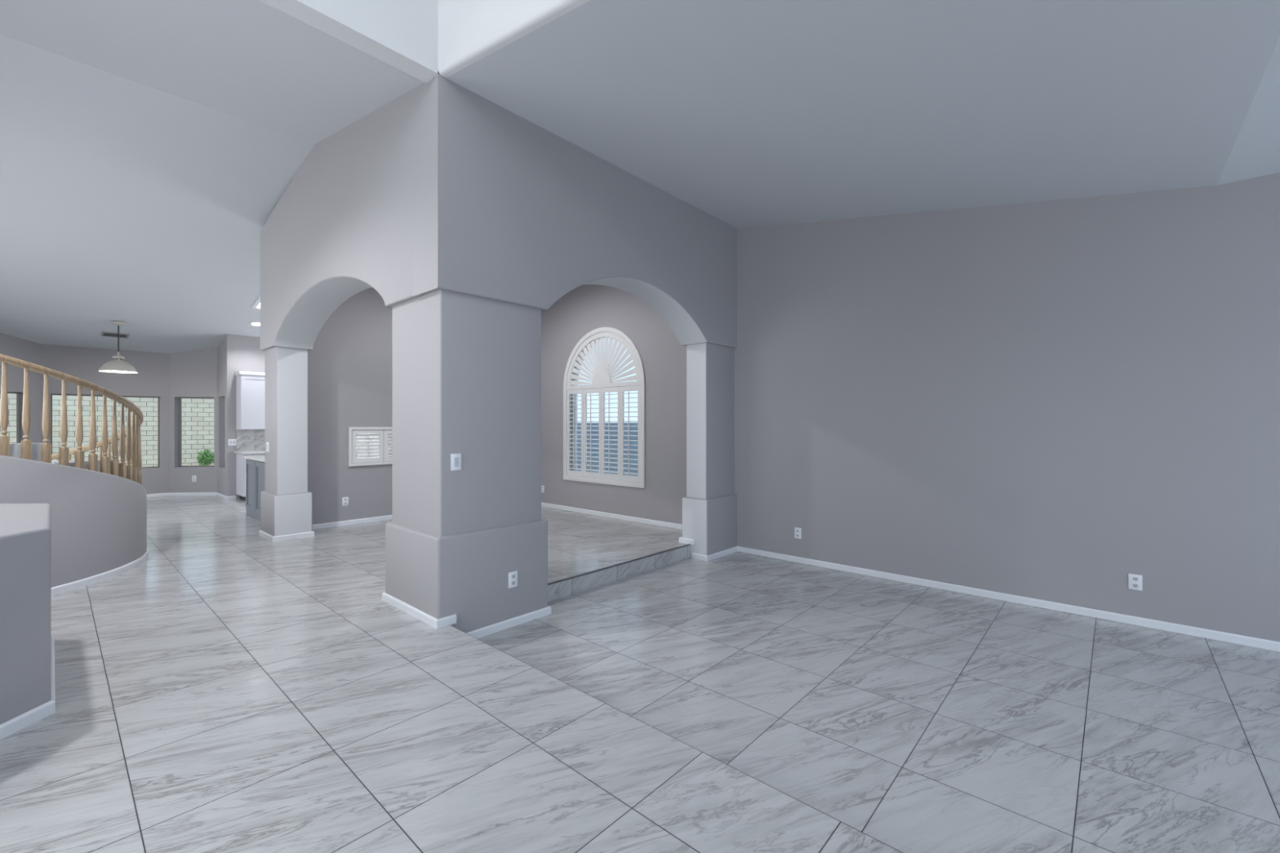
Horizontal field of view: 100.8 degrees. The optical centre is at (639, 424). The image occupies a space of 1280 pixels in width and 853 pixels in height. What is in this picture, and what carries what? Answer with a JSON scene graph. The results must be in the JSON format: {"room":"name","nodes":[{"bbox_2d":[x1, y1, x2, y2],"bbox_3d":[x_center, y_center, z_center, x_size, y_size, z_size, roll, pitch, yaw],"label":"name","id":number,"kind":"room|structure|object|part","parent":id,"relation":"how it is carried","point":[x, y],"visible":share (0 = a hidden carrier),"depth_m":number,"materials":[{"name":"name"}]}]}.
{"room":"empty living room","nodes":[
{"label":"empty living room","id":0,"kind":"room"},
{"bbox_2d":[0,333,40,443],"bbox_3d":[-10.543,-0.158,8.811,0.160,3.250,0.979,0,0,-3],"label":"wall","id":1,"kind":"structure","parent":0,"point":[17,348],"depth_m":9.05,"materials":[{"name":"beige paint"}]},
{"bbox_2d":[0,391,20,443],"bbox_3d":[-10.589,0.152,8.728,0.040,1.400,0.640,0,0,-3],"label":"window","id":2,"kind":"structure","parent":1,"relation":"in","point":[18,394],"depth_m":9.03,"materials":[{"name":"brown metal"}]},
{"bbox_2d":[0,503,50,724],"bbox_3d":[-3.523,0.971,2.428,2.774,0.932,1.100,0,0,42],"label":"wall","id":3,"kind":"structure","parent":0,"point":[24,528],"depth_m":2.50,"materials":[{"name":"beige paint"}]},
{"bbox_2d":[0,635,55,739],"bbox_3d":[-3.336,1.386,2.496,0.871,0.062,2.863,0,0,-36],"label":"baseboard","id":4,"kind":"structure","parent":3,"relation":"attached to","point":[9,727],"depth_m":2.52,"materials":[{"name":"white paint"}]},
{"bbox_2d":[0,455,146,587],"bbox_3d":[-5.968,0.634,4.975,1.929,1.567,3.440,0,0,-33],"label":"wall","id":5,"kind":"structure","parent":0,"point":[99,519],"depth_m":4.63,"materials":[{"name":"beige paint"}]},
{"bbox_2d":[0,354,143,484],"bbox_3d":[-6.020,0.249,4.999,1.935,2.336,3.403,0,0,-36],"label":"stair railing","id":6,"kind":"object","parent":5,"relation":"attached to","point":[131,447],"visible":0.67,"depth_m":4.67,"materials":[{"name":"brown wood"}]},
{"bbox_2d":[50,547,148,595],"bbox_3d":[-5.943,1.386,4.975,1.915,0.062,3.468,0,0,-32],"label":"baseboard","id":7,"kind":"structure","parent":5,"relation":"attached to","point":[78,584],"depth_m":4.77,"materials":[{"name":"white paint"}]},
{"bbox_2d":[40,343,168,493],"bbox_3d":[-9.984,-0.158,9.955,0.160,3.250,1.745,0,0,42],"label":"wall","id":8,"kind":"structure","parent":0,"point":[152,378],"depth_m":10.09,"materials":[{"name":"beige paint"}]},
{"bbox_2d":[50,393,159,468],"bbox_3d":[-10.028,0.152,9.981,0.040,1.400,1.445,0,0,42],"label":"window","id":9,"kind":"structure","parent":8,"relation":"in","point":[51,394],"depth_m":10.24,"materials":[{"name":"brown metal"}]},
{"bbox_2d":[168,347,217,493],"bbox_3d":[-8.907,-0.208,10.632,0.979,3.350,0.160,0,0,-3],"label":"wall","id":10,"kind":"structure","parent":0,"point":[193,373],"depth_m":10.55,"materials":[{"name":"beige paint"}]},
{"bbox_2d":[146,492,236,499],"bbox_3d":[-9.304,1.386,9.437,1.544,0.062,3.125,0,0,42],"label":"baseboard","id":11,"kind":"structure","parent":10,"relation":"attached to","point":[217,494],"depth_m":10.52,"materials":[{"name":"white paint"}]},
{"bbox_2d":[191,475,195,481],"bbox_3d":[-8.882,1.078,10.548,0.080,0.122,0.012,0,0,-3],"label":"wall outlet","id":12,"kind":"object","parent":10,"relation":"attached to","point":[193,477],"visible":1,"depth_m":10.54,"materials":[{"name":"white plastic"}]},
{"bbox_2d":[178,397,213,466],"bbox_3d":[-8.890,0.152,10.683,0.760,1.400,0.040,0,0,-3],"label":"window","id":13,"kind":"structure","parent":10,"relation":"in","point":[180,398],"depth_m":10.65,"materials":[{"name":"brown metal"}]},
{"bbox_2d":[0,0,424,353],"bbox_3d":[-5.812,-2.183,6.974,10.630,1.660,9.600,0,0,42],"label":"ceiling","id":14,"kind":"structure","parent":0,"point":[148,148],"depth_m":5.23,"materials":[{"name":"paint"}]},
{"bbox_2d":[101,331,128,338],"bbox_3d":[-9.250,-1.579,9.334,0.239,0.066,0.340,0,0,42],"label":"ceiling vent","id":15,"kind":"object","parent":14,"relation":"in","point":[106,334],"visible":1,"depth_m":9.32,"materials":[{"name":"metal"}]},
{"bbox_2d":[98,320,137,373],"bbox_3d":[-8.749,-1.300,8.886,0.476,0.834,0.476,0,0,42],"label":"pendant lamp","id":16,"kind":"object","parent":14,"relation":"hanging from","point":[117,365],"visible":1,"depth_m":8.83,"materials":[{"name":"beige ceramic"}]},
{"bbox_3d":[-8.749,-1.440,8.886,0.017,0.454,0.018,0,0,42],"label":"stem","id":17,"kind":"part","parent":16,"relation":"part of","materials":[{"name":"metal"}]},
{"bbox_3d":[-8.749,-0.976,8.886,0.476,0.185,0.476,0,0,42],"label":"lamp shade","id":18,"kind":"part","parent":16,"relation":"part of","materials":[{"name":"beige ceramic"}]},
{"bbox_2d":[105,370,131,372],"bbox_3d":[-8.749,-0.901,8.886,0.438,0.008,0.438,0,0,42],"label":"diffuser","id":19,"kind":"object","parent":16,"relation":"attached to","point":[105,371],"depth_m":8.89,"materials":[{"name":"white glass"}]},
{"bbox_2d":[249,321,260,326],"bbox_3d":[-7.048,-1.850,9.740,0.215,0.051,0.211,0,0,-43],"label":"recessed light","id":20,"kind":"object","parent":14,"relation":"in","point":[253,323],"visible":0.67,"depth_m":9.71,"materials":[{"name":"white paint"}]},
{"bbox_2d":[251,295,260,309],"bbox_3d":[-5.761,-2.114,9.146,1.220,0.254,1.320,0,0,42],"label":"skylight","id":21,"kind":"object","parent":14,"relation":"attached to","point":[256,305],"visible":0.14,"depth_m":8.96,"materials":[{"name":"white paint"}]},
{"bbox_2d":[217,337,225,495],"bbox_3d":[-8.122,-0.308,10.395,0.720,3.550,0.160,0,0,42],"label":"wall","id":22,"kind":"structure","parent":0,"point":[221,348],"depth_m":10.49,"materials":[{"name":"beige paint"}]},
{"bbox_2d":[260,346,312,536],"bbox_3d":[-4.518,0.227,6.765,0.615,2.380,0.420,0,0,42],"label":"pillar hall","id":23,"kind":"structure","parent":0,"point":[286,501],"depth_m":6.59,"materials":[{"name":"beige paint"}]},
{"bbox_2d":[266,442,269,452],"bbox_3d":[-4.722,0.286,6.713,0.120,0.122,0.012,0,0,42],"label":"light switch","id":24,"kind":"object","parent":23,"relation":"attached to","point":[267,443],"visible":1,"depth_m":6.69,"materials":[{"name":"white plastic"}]},
{"bbox_2d":[225,333,392,498],"bbox_3d":[-6.678,-0.308,11.343,0.160,3.550,3.500,0,0,42],"label":"wall","id":25,"kind":"structure","parent":0,"point":[242,353],"depth_m":10.06,"materials":[{"name":"beige paint"}]},
{"bbox_2d":[228,439,235,445],"bbox_3d":[-7.732,0.337,10.044,0.012,0.122,0.120,0,0,42],"label":"light switch","id":26,"kind":"object","parent":25,"relation":"attached to","point":[231,442],"visible":1,"depth_m":10.04,"materials":[{"name":"white plastic"}]},
{"bbox_2d":[235,371,265,429],"bbox_3d":[-7.197,-0.448,10.383,0.348,1.090,1.140,0,0,42],"label":"upper cabinet","id":27,"kind":"object","parent":25,"relation":"attached to","point":[250,386],"visible":0.41,"depth_m":10.01,"materials":[{"name":"white paint"}]},
{"bbox_3d":[-7.197,-0.963,10.383,0.348,0.060,1.140,0,0,42],"label":"crown","id":28,"kind":"part","parent":27,"relation":"part of","materials":[{"name":"white paint"}]},
{"bbox_3d":[-7.277,-0.418,10.085,0.008,0.894,0.414,0,0,42],"label":"panel","id":29,"kind":"part","parent":27,"relation":"part of","materials":[{"name":"white paint"}]},
{"bbox_2d":[235,429,378,451],"bbox_3d":[-6.808,0.302,11.069,0.011,0.407,2.640,0,0,42],"label":"backsplash","id":30,"kind":"structure","parent":25,"relation":"attached to","point":[246,439],"depth_m":10.28,"materials":[{"name":"stone"}]},
{"bbox_2d":[307,287,392,524],"bbox_3d":[-3.475,-0.673,8.299,0.114,4.220,3.736,0,0,42],"label":"wall","id":31,"kind":"structure","parent":0,"point":[350,358],"depth_m":7.48,"materials":[{"name":"beige paint"}]},
{"bbox_2d":[342,497,348,506],"bbox_3d":[-4.149,1.085,7.457,0.012,0.122,0.080,0,0,42],"label":"wall outlet","id":32,"kind":"object","parent":31,"relation":"attached to","point":[344,500],"visible":1,"depth_m":7.45,"materials":[{"name":"white plastic"}]},
{"bbox_2d":[348,426,392,466],"bbox_3d":[-3.799,0.315,7.840,0.068,0.555,0.960,0,0,42],"label":"shutter","id":33,"kind":"object","parent":31,"relation":"attached to","point":[383,438],"visible":0.65,"depth_m":7.69,"materials":[{"name":"white wood"}]},
{"bbox_3d":[-3.947,0.315,7.678,0.026,0.469,0.432,0,0,42],"label":"shutter panel","id":34,"kind":"part","parent":33,"relation":"part of","materials":[{"name":"white wood"}]},
{"bbox_3d":[-3.654,0.315,8.004,0.026,0.469,0.432,0,0,42],"label":"shutter panel","id":35,"kind":"part","parent":33,"relation":"part of","materials":[{"name":"white wood"}]},
{"bbox_2d":[258,502,682,542],"bbox_3d":[-1.988,1.386,6.831,4.290,0.062,3.930,0,0,42],"label":"baseboard","id":36,"kind":"structure","parent":31,"relation":"attached to","point":[545,504],"depth_m":7.53,"materials":[{"name":"white paint"}]},
{"bbox_2d":[260,0,590,351],"bbox_3d":[-0.772,-2.968,3.397,10.690,4.030,0.420,0,0,42],"label":"wall","id":37,"kind":"structure","parent":0,"point":[341,228],"depth_m":4.63,"materials":[{"name":"beige paint"}]},
{"bbox_2d":[0,495,901,852],"bbox_3d":[-2.886,1.546,4.343,18.100,0.259,9.400,0,0,42],"label":"floor","id":38,"kind":"structure","parent":0,"point":[233,689],"depth_m":2.42,"materials":[{"name":"tile"}]},
{"bbox_2d":[9,443,100,471],"bbox_3d":[-6.011,0.697,5.096,1.590,1.440,3.180,0,0,-42],"label":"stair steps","id":39,"kind":"structure","parent":38,"relation":"on","point":[15,448],"depth_m":4.40,"materials":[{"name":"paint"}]},
{"bbox_2d":[244,455,265,520],"bbox_3d":[-5.248,0.960,8.140,1.810,0.915,1.010,0,0,42],"label":"kitchen island","id":40,"kind":"object","parent":38,"relation":"on","point":[255,465],"visible":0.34,"depth_m":8.00,"materials":[{"name":"grey paint"}]},
{"bbox_3d":[-6.000,0.942,8.167,0.555,0.770,0.019,0,0,42],"label":"panel","id":41,"kind":"part","parent":40,"relation":"part of","materials":[{"name":"grey paint"}]},
{"bbox_3d":[-5.573,0.942,7.783,0.555,0.770,0.019,0,0,42],"label":"panel","id":42,"kind":"part","parent":40,"relation":"part of","materials":[{"name":"grey paint"}]},
{"bbox_2d":[235,449,388,501],"bbox_3d":[-6.602,0.982,10.857,0.599,0.870,2.600,0,0,42],"label":"base cabinet","id":43,"kind":"object","parent":38,"relation":"on","point":[240,460],"visible":0.16,"depth_m":9.87,"materials":[{"name":"white paint"}]},
{"bbox_3d":[-7.039,0.937,9.939,0.020,0.740,0.620,0,0,42],"label":"door","id":44,"kind":"part","parent":43,"relation":"part of","materials":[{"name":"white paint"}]},
{"bbox_2d":[234,446,389,454],"bbox_3d":[-6.598,0.527,10.847,0.618,0.040,2.650,0,0,42],"label":"countertop","id":45,"kind":"structure","parent":43,"relation":"on","point":[242,452],"depth_m":9.88,"materials":[{"name":"stone"}]},
{"bbox_3d":[-5.745,0.937,11.378,0.020,0.740,0.620,0,0,42],"label":"door","id":46,"kind":"part","parent":43,"relation":"part of","materials":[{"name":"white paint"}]},
{"bbox_3d":[-5.749,0.937,11.381,0.008,0.624,0.504,0,0,42],"label":"panel","id":47,"kind":"part","parent":43,"relation":"part of","materials":[{"name":"white paint"}]},
{"bbox_2d":[382,591,456,629],"bbox_3d":[-1.415,1.386,4.336,0.910,0.062,0.984,0,0,42],"label":"baseboard","id":48,"kind":"structure","parent":38,"relation":"on","point":[427,619],"depth_m":3.84,"materials":[{"name":"white paint"}]},
{"bbox_2d":[547,545,690,601],"bbox_3d":[-0.185,1.498,5.411,0.014,0.154,2.600,0,0,42],"label":"trim","id":49,"kind":"structure","parent":38,"relation":"attached to","point":[575,585],"depth_m":5.32,"materials":[{"name":"stone"}]},
{"bbox_2d":[547,543,690,585],"bbox_3d":[-0.184,1.420,5.410,0.020,0.014,2.600,0,0,42],"label":"trim","id":50,"kind":"structure","parent":38,"relation":"attached to","point":[688,544],"depth_m":5.32,"materials":[{"name":"metal"}]},
{"bbox_2d":[450,625,902,852],"bbox_3d":[1.423,1.432,1.253,7.560,0.030,0.003,0,0,42],"label":"trim","id":51,"kind":"structure","parent":38,"relation":"attached to","point":[451,625],"depth_m":2.22,"materials":[{"name":"metal"}]},
{"bbox_2d":[385,289,547,632],"bbox_3d":[-1.410,0.306,4.341,0.882,2.539,0.970,0,0,42],"label":"pillar corner","id":52,"kind":"structure","parent":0,"point":[467,369],"depth_m":4.01,"materials":[{"name":"beige paint"}]},
{"bbox_2d":[450,453,461,471],"bbox_3d":[-1.328,0.271,3.826,0.012,0.122,0.080,0,0,42],"label":"light switch","id":53,"kind":"object","parent":52,"relation":"attached to","point":[455,459],"visible":1,"depth_m":3.82,"materials":[{"name":"white plastic"}]},
{"bbox_2d":[466,605,551,638],"bbox_3d":[-1.130,1.545,4.155,0.244,0.062,0.899,0,0,42],"label":"baseboard","id":54,"kind":"structure","parent":52,"relation":"attached to","point":[500,626],"depth_m":4.11,"materials":[{"name":"white paint"}]},
{"bbox_2d":[508,570,517,588],"bbox_3d":[-0.992,1.212,4.139,0.012,0.122,0.080,0,0,42],"label":"wall outlet","id":55,"kind":"object","parent":52,"relation":"attached to","point":[513,576],"visible":1,"depth_m":4.14,"materials":[{"name":"white plastic"}]},
{"bbox_2d":[260,0,737,348],"bbox_3d":[-1.971,-2.968,3.342,0.380,4.030,9.136,0,0,42],"label":"wall","id":56,"kind":"structure","parent":0,"point":[507,209],"depth_m":4.21,"materials":[{"name":"beige paint"}]},
{"bbox_2d":[445,0,1279,228],"bbox_3d":[2.774,-2.189,2.667,7.640,0.868,3.956,0,0,42],"label":"ceiling","id":57,"kind":"structure","parent":0,"point":[748,113],"depth_m":3.28,"materials":[{"name":"paint"}]},
{"bbox_2d":[477,551,1279,852],"bbox_3d":[2.675,1.636,2.758,7.910,0.120,3.953,0,0,42],"label":"floor","id":58,"kind":"structure","parent":0,"point":[917,718],"depth_m":3.00,"materials":[{"name":"tile"}]},
{"bbox_2d":[682,342,737,557],"bbox_3d":[0.858,0.306,6.484,0.375,2.539,0.661,0,0,42],"label":"column","id":59,"kind":"structure","parent":58,"relation":"on","point":[709,505],"depth_m":6.30,"materials":[{"name":"beige paint"}]},
{"bbox_2d":[678,536,694,545],"bbox_3d":[0.772,1.386,6.545,0.224,0.062,0.665,0,0,42],"label":"baseboard","id":60,"kind":"structure","parent":59,"relation":"attached to","point":[681,540],"depth_m":6.30,"materials":[{"name":"white paint"}]},
{"bbox_2d":[541,172,1279,642],"bbox_3d":[0.761,-0.733,7.151,16.830,4.900,0.220,0,0,42],"label":"wall","id":61,"kind":"structure","parent":0,"point":[1060,401],"depth_m":4.74,"materials":[{"name":"beige paint"}]},
{"bbox_2d":[541,485,544,492],"bbox_3d":[-1.693,1.120,9.202,0.080,0.122,0.012,0,0,42],"label":"wall outlet","id":62,"kind":"object","parent":61,"relation":"attached to","point":[542,486],"visible":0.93,"depth_m":9.19,"materials":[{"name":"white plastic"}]},
{"bbox_2d":[573,337,604,471],"bbox_3d":[-0.475,-0.293,8.349,1.680,2.300,0.050,0,0,42],"label":"window","id":63,"kind":"structure","parent":61,"relation":"in","point":[575,397],"depth_m":8.88,"materials":[{"name":"white paint"}]},
{"bbox_2d":[563,327,645,488],"bbox_3d":[-0.597,-0.293,8.213,1.800,2.420,0.073,0,0,42],"label":"shutter","id":64,"kind":"object","parent":63,"relation":"attached to","point":[602,378],"visible":1,"depth_m":8.18,"materials":[{"name":"white wood"}]},
{"bbox_3d":[-1.081,0.122,8.607,0.012,1.224,0.012,0,0,42],"label":"tilt rod","id":65,"kind":"part","parent":64,"relation":"part of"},
{"bbox_3d":[-1.050,0.137,8.629,0.406,1.404,0.026,0,0,42],"label":"shutter panel","id":66,"kind":"part","parent":64,"relation":"part of","materials":[{"name":"white wood"}]},
{"bbox_3d":[-0.776,0.122,8.333,0.012,1.224,0.012,0,0,42],"label":"tilt rod","id":67,"kind":"part","parent":64,"relation":"part of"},
{"bbox_3d":[-0.745,0.137,8.355,0.406,1.404,0.026,0,0,42],"label":"shutter panel","id":68,"kind":"part","parent":64,"relation":"part of","materials":[{"name":"white wood"}]},
{"bbox_3d":[-0.594,-0.601,8.217,1.660,0.065,0.035,0,0,42],"label":"mullion rail","id":69,"kind":"part","parent":64,"relation":"part of","materials":[{"name":"white wood"}]},
{"bbox_3d":[-0.471,0.122,8.059,0.012,1.224,0.012,0,0,42],"label":"tilt rod","id":70,"kind":"part","parent":64,"relation":"part of","materials":[{"name":"white wood"}]},
{"bbox_3d":[-0.440,0.137,8.081,0.406,1.404,0.026,0,0,42],"label":"shutter panel","id":71,"kind":"part","parent":64,"relation":"part of","materials":[{"name":"white wood"}]},
{"bbox_3d":[-0.166,0.122,7.785,0.012,1.224,0.012,0,0,42],"label":"tilt rod","id":72,"kind":"part","parent":64,"relation":"part of","materials":[{"name":"white wood"}]},
{"bbox_3d":[-0.135,0.137,7.807,0.406,1.404,0.026,0,0,42],"label":"shutter panel","id":73,"kind":"part","parent":64,"relation":"part of","materials":[{"name":"white wood"}]},
{"bbox_2d":[794,527,801,538],"bbox_3d":[1.805,1.243,6.057,0.080,0.122,0.012,0,0,42],"label":"wall outlet","id":74,"kind":"object","parent":61,"relation":"attached to","point":[797,531],"visible":1,"depth_m":6.05,"materials":[{"name":"white plastic"}]},
{"bbox_2d":[691,546,1279,651],"bbox_3d":[3.666,1.545,3.943,7.620,0.062,0.665,0,0,42],"label":"baseboard","id":75,"kind":"structure","parent":61,"relation":"attached to","point":[1198,632],"depth_m":4.62,"materials":[{"name":"white paint"}]},
{"bbox_2d":[1128,573,1142,591],"bbox_3d":[3.902,1.243,4.171,0.080,0.122,0.012,0,0,42],"label":"wall outlet","id":76,"kind":"object","parent":61,"relation":"attached to","point":[1135,581],"visible":1,"depth_m":4.17,"materials":[{"name":"white plastic"}]},
{"label":"outside","id":77,"kind":"structure","parent":0,"visible":0},
{"bbox_2d":[577,422,637,475],"bbox_3d":[1.012,0.737,11.596,18.000,1.560,0.200,0,0,42],"label":"wall","id":78,"kind":"structure","parent":77,"point":[611,433],"depth_m":13.01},
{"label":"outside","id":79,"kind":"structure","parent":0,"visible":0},
{"bbox_3d":[-12.792,1.597,13.518,8.300,0.240,15.000,0,0,42],"label":"yard","id":80,"kind":"structure","parent":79,"visible":0},
{"bbox_2d":[0,392,213,466],"bbox_3d":[-15.952,0.017,16.359,0.200,3.000,15.000,0,0,42],"label":"wall","id":81,"kind":"structure","parent":80,"relation":"on","point":[197,414],"depth_m":16.63,"materials":[{"name":"beige brick"}]},
{"bbox_2d":[196,448,213,465],"bbox_3d":[-14.211,1.135,17.385,0.561,0.685,0.543,0,0,42],"label":"shrub","id":82,"kind":"object","parent":80,"relation":"on","point":[207,453],"visible":0.91,"depth_m":17.31,"materials":[{"name":"green plant"}]}
]}

